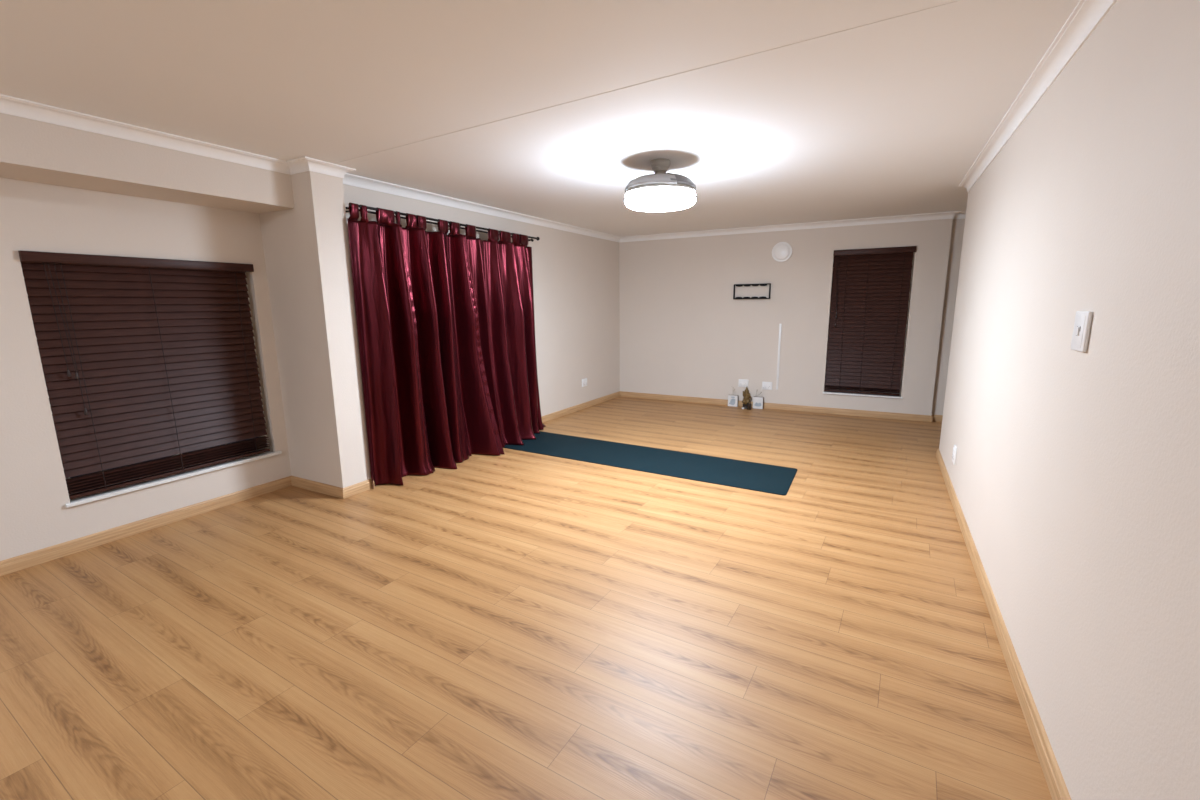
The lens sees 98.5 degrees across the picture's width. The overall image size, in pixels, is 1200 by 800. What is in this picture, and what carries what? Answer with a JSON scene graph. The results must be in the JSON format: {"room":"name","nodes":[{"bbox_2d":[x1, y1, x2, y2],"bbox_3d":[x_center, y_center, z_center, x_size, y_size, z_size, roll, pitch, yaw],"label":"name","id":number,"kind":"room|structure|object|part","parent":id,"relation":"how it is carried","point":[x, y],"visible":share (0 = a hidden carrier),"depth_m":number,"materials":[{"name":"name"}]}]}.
{"room":"exercise studio","nodes":[
{"label":"exercise studio","id":0,"kind":"room"},
{"bbox_2d":[0,171,619,560],"bbox_3d":[-2.297,-0.531,4.285,0.877,2.500,9.600,5,12,28],"label":"wall","id":1,"kind":"structure","parent":0,"point":[300,286],"depth_m":3.89,"materials":[{"name":"paint"}]},
{"bbox_2d":[0,113,293,213],"bbox_3d":[-3.517,-1.197,1.903,0.454,0.300,4.541,5,12,28],"label":"beam","id":2,"kind":"structure","parent":1,"relation":"attached to","point":[31,150],"depth_m":2.99,"materials":[{"name":"paint"}]},
{"bbox_2d":[23,273,281,507],"bbox_3d":[-3.016,-0.194,3.613,0.152,1.505,1.304,5,12,28],"label":"window","id":3,"kind":"structure","parent":1,"relation":"in","point":[86,499],"depth_m":3.62,"materials":[{"name":"white paint"}]},
{"bbox_2d":[18,250,269,498],"bbox_3d":[-2.984,-0.215,3.583,0.083,1.481,1.239,5,12,28],"label":"blind","id":4,"kind":"object","parent":3,"relation":"attached to","point":[143,359],"visible":0.94,"depth_m":3.46,"materials":[{"name":"brown wood"}]},
{"bbox_3d":[-3.216,-0.480,3.056,0.005,0.655,0.019,4,12,24],"label":"pull cord","id":5,"kind":"part","parent":4,"relation":"part of","materials":[{"name":"brown fabric"}]},
{"bbox_3d":[-3.204,-0.475,3.080,0.005,0.675,0.034,5,12,26],"label":"pull cord","id":6,"kind":"part","parent":4,"relation":"part of","materials":[{"name":"brown fabric"}]},
{"bbox_3d":[-3.195,-0.367,3.116,0.005,0.900,0.016,4,11,23],"label":"pull cord","id":7,"kind":"part","parent":4,"relation":"part of","materials":[{"name":"brown fabric"}]},
{"bbox_3d":[-3.186,-0.116,3.193,0.005,1.412,0.014,5,12,28],"label":"ladder cord","id":8,"kind":"part","parent":4,"relation":"part of","materials":[{"name":"brown fabric"}]},
{"bbox_3d":[-2.985,-0.186,3.560,0.005,1.412,0.012,5,12,28],"label":"ladder cord","id":9,"kind":"part","parent":4,"relation":"part of","materials":[{"name":"brown fabric"}]},
{"bbox_3d":[-2.997,0.503,3.710,0.050,0.022,1.197,5,12,28],"label":"rail","id":10,"kind":"part","parent":4,"relation":"part of","materials":[{"name":"brown wood"}]},
{"bbox_3d":[-2.741,-0.271,4.004,0.005,1.412,0.024,5,12,28],"label":"ladder cord","id":11,"kind":"part","parent":4,"relation":"part of","materials":[{"name":"brown fabric"}]},
{"bbox_3d":[-3.069,-0.207,3.631,0.006,1.395,1.149,5,12,28],"label":"pane","id":12,"kind":"part","parent":3,"relation":"part of","materials":[{"name":"clear glass"}]},
{"bbox_3d":[-2.991,0.536,3.739,0.112,0.023,1.304,5,12,28],"label":"sill","id":13,"kind":"part","parent":3,"relation":"part of","materials":[{"name":"white paint"}]},
{"bbox_2d":[0,391,619,575],"bbox_3d":[-2.190,0.666,4.455,0.693,0.082,9.600,5,12,28],"label":"baseboard","id":14,"kind":"structure","parent":1,"relation":"attached to","point":[37,557],"depth_m":3.70,"materials":[{"name":"brown wood"}]},
{"bbox_2d":[346,203,539,241],"bbox_3d":[-1.375,-1.669,4.998,0.219,0.080,2.469,5,12,28],"label":"curtain rod","id":15,"kind":"object","parent":1,"relation":"attached to","point":[360,206],"visible":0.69,"depth_m":4.64,"materials":[{"name":"metal"}]},
{"bbox_2d":[347,203,544,488],"bbox_3d":[-1.167,-0.566,5.092,0.433,2.262,2.525,5,12,28],"label":"curtain","id":16,"kind":"object","parent":15,"relation":"hanging from","point":[446,323],"visible":1,"depth_m":4.73,"materials":[{"name":"red fabric"}]},
{"bbox_2d":[582,378,586,386],"bbox_3d":[-0.221,-0.251,7.461,0.017,0.115,0.135,5,12,29],"label":"wall socket","id":17,"kind":"object","parent":1,"relation":"attached to","point":[584,381],"visible":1,"depth_m":7.45,"materials":[{"name":"white plastic"}]},
{"bbox_2d":[0,396,1051,799],"bbox_3d":[0.392,0.937,3.136,6.716,0.020,9.880,5,12,28],"label":"floor","id":18,"kind":"structure","parent":0,"point":[513,624],"depth_m":2.32,"materials":[{"name":"brown wood"}]},
{"bbox_2d":[503,431,796,494],"bbox_3d":[0.339,0.558,5.114,3.028,0.006,0.759,6,12,30],"label":"yoga mat","id":19,"kind":"object","parent":18,"relation":"on","point":[773,479],"visible":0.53,"depth_m":4.91,"materials":[{"name":"teal rubber"}]},
{"bbox_2d":[728,389,737,406],"bbox_3d":[1.939,-0.050,7.523,0.142,0.294,0.040,4,12,25],"label":"reed diffuser","id":20,"kind":"object","parent":18,"relation":"on","point":[732,399],"visible":1,"depth_m":7.51,"materials":[{"name":"white glass"}]},
{"bbox_2d":[729,396,734,404],"bbox_3d":[1.925,0.013,7.520,0.089,0.131,0.001,4,12,25],"label":"print","id":21,"kind":"object","parent":20,"relation":"attached to","point":[731,398],"depth_m":7.52},
{"bbox_3d":[1.932,0.014,7.520,0.139,0.164,0.004,4,12,25],"label":"panel","id":22,"kind":"part","parent":20,"relation":"part of","materials":[{"name":"white paper"}]},
{"bbox_2d":[742,387,750,408],"bbox_3d":[2.098,-0.040,7.386,0.123,0.320,0.108,5,12,28],"label":"figurine","id":23,"kind":"object","parent":18,"relation":"on","point":[746,394],"visible":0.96,"depth_m":7.36,"materials":[{"name":"brown metal"}]},
{"bbox_2d":[753,389,763,408],"bbox_3d":[2.252,-0.011,7.347,0.140,0.276,0.040,5,12,28],"label":"reed diffuser","id":24,"kind":"object","parent":18,"relation":"on","point":[758,402],"visible":1,"depth_m":7.34,"materials":[{"name":"white glass"}]},
{"bbox_3d":[2.244,0.042,7.342,0.137,0.168,0.004,5,12,28],"label":"panel","id":25,"kind":"part","parent":24,"relation":"part of","materials":[{"name":"white paper"}]},
{"bbox_2d":[0,0,1079,236],"bbox_3d":[0.349,-1.573,2.636,6.916,0.100,10.000,5,12,28],"label":"ceiling","id":26,"kind":"structure","parent":0,"point":[889,117],"depth_m":2.45,"materials":[{"name":"paint"}]},
{"bbox_2d":[334,0,963,163],"bbox_3d":[-0.280,-1.529,2.710,4.447,0.002,0.007,6,12,32],"label":"trim","id":27,"kind":"structure","parent":26,"relation":"attached to","point":[959,0],"depth_m":2.26,"materials":[{"name":"paint"}]},
{"bbox_2d":[624,158,696,211],"bbox_3d":[0.439,-1.569,3.764,0.532,0.322,0.532,5,12,28],"label":"ceiling fan light","id":28,"kind":"object","parent":26,"relation":"hanging from","point":[661,191],"visible":1,"depth_m":3.60,"materials":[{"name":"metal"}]},
{"bbox_3d":[0.346,-1.540,3.611,0.387,0.095,0.156,8,14,40],"label":"blade","id":29,"kind":"part","parent":28,"relation":"part of","materials":[{"name":"silver metal"}]},
{"bbox_3d":[0.439,-1.487,3.780,0.517,0.032,0.517,5,12,28],"label":"lamp shade","id":30,"kind":"part","parent":28,"relation":"part of","materials":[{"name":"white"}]},
{"bbox_3d":[0.440,-1.436,3.789,0.517,0.052,0.517,5,12,28],"label":"lamp shade","id":31,"kind":"part","parent":28,"relation":"part of","materials":[{"name":"white glass"}]},
{"bbox_3d":[0.594,-1.554,3.673,0.156,0.095,0.387,8,14,40],"label":"blade","id":32,"kind":"part","parent":28,"relation":"part of","materials":[{"name":"silver metal"}]},
{"bbox_2d":[619,219,964,414],"bbox_3d":[2.816,-1.087,7.020,6.200,2.500,0.238,5,12,28],"label":"wall","id":33,"kind":"structure","parent":0,"point":[683,331],"depth_m":7.19,"materials":[{"name":"paint"}]},
{"bbox_2d":[738,379,748,386],"bbox_3d":[2.078,-0.242,7.482,0.142,0.112,0.017,5,12,28],"label":"wall socket","id":34,"kind":"object","parent":33,"relation":"attached to","point":[742,382],"visible":0.99,"depth_m":7.48,"materials":[{"name":"white plastic"}]},
{"bbox_2d":[733,283,770,298],"bbox_3d":[2.116,-1.512,7.202,0.500,0.208,0.044,5,12,28],"label":"wall rack","id":35,"kind":"object","parent":33,"relation":"attached to","point":[764,284],"visible":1,"depth_m":7.18,"materials":[{"name":"black metal"}]},
{"bbox_2d":[762,382,771,389],"bbox_3d":[2.371,-0.200,7.329,0.140,0.114,0.017,5,12,28],"label":"wall socket","id":36,"kind":"object","parent":33,"relation":"attached to","point":[765,385],"visible":1,"depth_m":7.33,"materials":[{"name":"white plastic"}]},
{"bbox_2d":[776,324,781,389],"bbox_3d":[2.487,-0.600,7.189,0.031,0.918,0.018,5,12,28],"label":"cable trunking","id":37,"kind":"object","parent":33,"relation":"attached to","point":[780,325],"visible":1,"depth_m":7.18,"materials":[{"name":"white plastic"}]},
{"bbox_2d":[620,391,942,421],"bbox_3d":[2.936,0.121,7.127,5.900,0.082,0.096,5,12,28],"label":"baseboard","id":38,"kind":"structure","parent":33,"relation":"attached to","point":[864,413],"depth_m":7.13,"materials":[{"name":"brown wood"}]},
{"bbox_2d":[823,252,914,398],"bbox_3d":[3.450,-0.973,6.662,0.938,1.855,0.152,5,12,28],"label":"window","id":39,"kind":"structure","parent":33,"relation":"in","point":[824,392],"depth_m":6.65,"materials":[{"name":"white paint"}]},
{"bbox_3d":[3.449,-0.070,6.811,0.938,0.023,0.112,5,12,28],"label":"sill","id":40,"kind":"part","parent":39,"relation":"part of","materials":[{"name":"white paint"}]},
{"bbox_2d":[824,246,916,395],"bbox_3d":[3.430,-0.990,6.623,0.912,1.838,0.083,5,12,28],"label":"blind","id":41,"kind":"object","parent":39,"relation":"attached to","point":[871,286],"visible":1,"depth_m":6.62,"materials":[{"name":"brown wood"}]},
{"bbox_3d":[3.177,-0.983,6.748,0.024,1.763,0.005,5,12,28],"label":"ladder cord","id":42,"kind":"part","parent":41,"relation":"part of","materials":[{"name":"brown fabric"}]},
{"bbox_3d":[3.437,-0.100,6.806,0.884,0.022,0.050,5,12,28],"label":"rail","id":43,"kind":"part","parent":41,"relation":"part of","materials":[{"name":"brown wood"}]},
{"bbox_3d":[3.392,-0.964,6.633,0.024,1.763,0.005,5,12,28],"label":"ladder cord","id":44,"kind":"part","parent":41,"relation":"part of","materials":[{"name":"brown fabric"}]},
{"bbox_3d":[3.718,-0.935,6.460,0.024,1.763,0.005,5,12,28],"label":"ladder cord","id":45,"kind":"part","parent":41,"relation":"part of","materials":[{"name":"brown fabric"}]},
{"bbox_2d":[939,0,1199,799],"bbox_3d":[1.459,-0.020,1.332,0.150,2.500,7.887,5,12,28],"label":"wall","id":46,"kind":"structure","parent":0,"point":[1074,476],"depth_m":1.52,"materials":[{"name":"paint"}]},
{"bbox_2d":[0,0,1116,241],"bbox_3d":[0.569,-1.478,2.579,6.062,0.070,9.680,5,12,28],"label":"trim","id":47,"kind":"structure","parent":46,"relation":"attached to","point":[1086,16],"depth_m":3.23,"materials":[{"name":"paint"}]},
{"bbox_2d":[952,445,956,464],"bbox_3d":[2.745,0.423,4.003,0.017,0.135,0.110,5,12,28],"label":"wall socket","id":48,"kind":"object","parent":46,"relation":"attached to","point":[954,454],"visible":1,"depth_m":3.97,"materials":[{"name":"white plastic"}]},
{"bbox_2d":[936,449,1070,799],"bbox_3d":[1.467,1.166,1.563,0.166,0.082,7.903,5,12,28],"label":"baseboard","id":49,"kind":"structure","parent":46,"relation":"attached to","point":[1053,776],"depth_m":2.04,"materials":[{"name":"brown wood"}]},
{"bbox_2d":[1070,311,1092,351],"bbox_3d":[1.574,-0.226,1.693,0.018,0.129,0.127,5,12,28],"label":"light switch","id":50,"kind":"object","parent":46,"relation":"attached to","point":[1083,319],"visible":1,"depth_m":1.67,"materials":[{"name":"white plastic"}]}
]}

